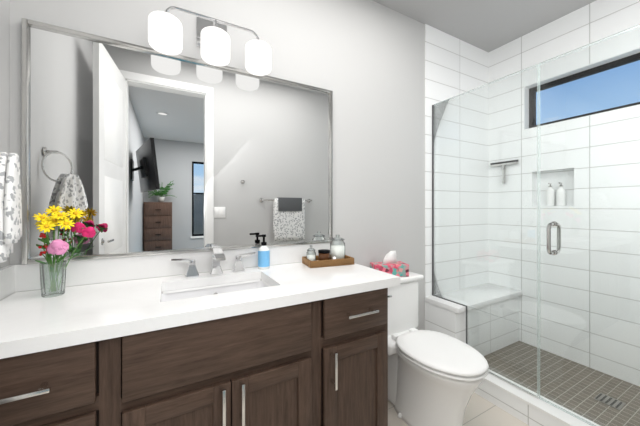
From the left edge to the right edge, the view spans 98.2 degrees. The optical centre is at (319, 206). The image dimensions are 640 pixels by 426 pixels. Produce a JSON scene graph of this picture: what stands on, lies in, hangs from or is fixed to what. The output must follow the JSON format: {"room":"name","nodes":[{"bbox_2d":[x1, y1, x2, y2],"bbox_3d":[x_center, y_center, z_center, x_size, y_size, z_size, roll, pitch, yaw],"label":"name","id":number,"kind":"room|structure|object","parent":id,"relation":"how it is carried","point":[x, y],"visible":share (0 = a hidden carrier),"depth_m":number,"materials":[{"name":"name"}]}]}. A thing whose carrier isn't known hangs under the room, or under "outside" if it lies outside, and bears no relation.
{"room":"bathroom","nodes":[
{"label":"bathroom","id":0,"kind":"room"},
{"bbox_2d":[0,0,9,267],"bbox_3d":[-0.895,-0.110,0.365,0.120,2.720,1.600,0,0,-29],"label":"wall","id":1,"kind":"structure","parent":0,"point":[4,75],"depth_m":1.07,"materials":[{"name":"paint"}]},
{"bbox_2d":[10,0,424,329],"bbox_3d":[0.157,-0.110,1.921,3.461,2.720,0.120,0,0,-29],"label":"wall","id":2,"kind":"structure","parent":0,"point":[363,61],"depth_m":1.88,"materials":[{"name":"white paint"},{"name":"grout"}]},
{"bbox_2d":[22,18,332,263],"bbox_3d":[-0.553,-0.260,1.447,1.435,0.974,0.026,0,0,-29],"label":"mirror","id":3,"kind":"object","parent":2,"relation":"attached to","point":[130,150],"visible":0.9,"depth_m":1.34,"materials":[{"name":"silver metal"}]},
{"bbox_2d":[148,6,271,75],"bbox_3d":[-0.521,-0.842,1.371,0.559,0.256,0.191,0,0,-29],"label":"sconce","id":4,"kind":"object","parent":2,"relation":"attached to","point":[165,32],"visible":1,"depth_m":1.30,"materials":[{"name":"white glass"}]},
{"bbox_2d":[425,24,487,329],"bbox_3d":[1.223,-0.110,2.432,0.861,2.720,0.008,0,0,-29],"label":"tile","id":5,"kind":"structure","parent":2,"relation":"attached to","point":[454,66],"depth_m":2.41,"materials":[{"name":"white tile"}]},
{"bbox_2d":[388,392,528,425],"bbox_3d":[0.140,1.300,0.932,2.480,0.100,1.840,0,0,-29],"label":"floor","id":6,"kind":"structure","parent":0,"point":[480,411],"depth_m":1.65,"materials":[{"name":"tile"}]},
{"bbox_2d":[0,278,393,425],"bbox_3d":[-0.432,0.816,1.187,1.474,0.868,0.594,0,0,-29],"label":"bathroom vanity","id":7,"kind":"object","parent":6,"relation":"on","point":[217,336],"depth_m":0.96,"materials":[{"name":"brown wood"}]},
{"bbox_2d":[0,262,399,353],"bbox_3d":[-0.419,0.361,1.210,1.524,0.053,0.569,0,0,-29],"label":"countertop","id":8,"kind":"structure","parent":7,"relation":"on","point":[29,320],"depth_m":1.03,"materials":[{"name":"white stone"}]},
{"bbox_2d":[32,205,96,297],"bbox_3d":[-0.986,0.163,1.069,0.196,0.342,0.132,0,0,-29],"label":"flower vase","id":9,"kind":"object","parent":8,"relation":"on","point":[57,248],"visible":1,"depth_m":1.04,"materials":[{"name":"clear glass"}]},
{"bbox_2d":[256,234,269,268],"bbox_3d":[-0.312,0.242,1.510,0.077,0.183,0.063,0,0,-29],"label":"soap dispenser","id":10,"kind":"object","parent":8,"relation":"on","point":[263,256],"visible":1,"depth_m":1.49,"materials":[{"name":"plastic"}]},
{"bbox_2d":[302,234,354,267],"bbox_3d":[0.046,0.249,1.633,0.270,0.168,0.156,0,0,-22],"label":"wooden tray","id":11,"kind":"object","parent":8,"relation":"on","point":[334,255],"visible":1,"depth_m":1.61,"materials":[{"name":"brown wood"}]},
{"bbox_2d":[388,271,488,425],"bbox_3d":[0.597,0.859,1.648,0.444,0.787,0.754,0,0,-29],"label":"toilet","id":12,"kind":"object","parent":6,"relation":"on","point":[435,378],"visible":0.73,"depth_m":1.52,"materials":[{"name":"ceramic"}]},
{"bbox_2d":[370,251,408,276],"bbox_3d":[0.469,0.381,1.881,0.230,0.165,0.120,0,0,-11],"label":"tissue box","id":13,"kind":"object","parent":12,"relation":"on","point":[389,264],"visible":0.79,"depth_m":1.84,"materials":[{"name":"cardboard"}]},
{"bbox_2d":[484,341,639,425],"bbox_3d":[1.658,1.253,1.763,0.741,0.194,1.600,0,0,-29],"label":"shower floor","id":14,"kind":"structure","parent":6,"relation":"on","point":[579,393],"depth_m":1.81,"materials":[{"name":"tile"}]},
{"bbox_2d":[425,283,521,355],"bbox_3d":[1.292,1.035,2.300,0.867,0.630,0.290,0,0,-29],"label":"shower bench","id":15,"kind":"object","parent":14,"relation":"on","point":[443,316],"visible":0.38,"depth_m":2.18,"materials":[{"name":"tile"}]},
{"bbox_2d":[475,370,599,425],"bbox_3d":[1.352,1.232,1.424,0.128,0.235,1.300,0,0,-29],"label":"sill","id":16,"kind":"structure","parent":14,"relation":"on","point":[525,407],"depth_m":1.62,"materials":[{"name":"tile"}]},
{"bbox_2d":[432,25,639,425],"bbox_3d":[1.277,0.142,1.603,0.139,1.945,1.496,0,0,-29],"label":"glass","id":17,"kind":"object","parent":16,"relation":"on","point":[439,110],"visible":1,"depth_m":1.62,"materials":[{"name":"clear glass"}]},
{"bbox_2d":[373,0,595,51],"bbox_3d":[0.570,-1.520,1.167,3.461,0.100,1.840,0,0,-29],"label":"ceiling","id":18,"kind":"structure","parent":0,"point":[488,25],"depth_m":2.13,"materials":[{"name":"paint"}]},
{"bbox_2d":[488,0,639,385],"bbox_3d":[2.015,-0.110,2.026,0.141,2.720,1.720,0,0,-29],"label":"wall","id":19,"kind":"structure","parent":0,"point":[594,21],"depth_m":2.09,"materials":[{"name":"tile"}]},
{"bbox_2d":[490,160,518,183],"bbox_3d":[1.658,-0.310,2.498,0.030,0.200,0.234,0,0,-29],"label":"squeegee","id":20,"kind":"object","parent":19,"relation":"hanging from","point":[504,163],"depth_m":2.49,"materials":[{"name":"silver metal"}]},
{"bbox_2d":[546,182,565,205],"bbox_3d":[1.886,-0.102,2.218,0.058,0.185,0.126,0,0,-29],"label":"bottles","id":21,"kind":"object","parent":19,"relation":"in","point":[560,189],"depth_m":2.20,"materials":[{"name":"white plastic"}]},
{"bbox_2d":[529,53,639,127],"bbox_3d":[2.063,-0.845,1.991,0.040,0.363,0.964,0,0,-29],"label":"shower window","id":22,"kind":"structure","parent":19,"relation":"in","point":[564,79],"depth_m":2.10,"materials":[{"name":"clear glass"}]},
{"bbox_3d":[-1.010,-0.214,0.804,0.099,0.177,0.138,0,0,-29],"label":"towel ring","id":23,"kind":"object","parent":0,"visible":0},
{"bbox_2d":[0,152,21,262],"bbox_3d":[-0.975,-0.005,0.868,0.048,0.320,0.260,0,0,-44],"label":"hand towel","id":24,"kind":"object","parent":23,"relation":"hanging from","point":[10,210],"visible":1,"depth_m":0.80,"materials":[{"name":"white fabric"}]}
]}

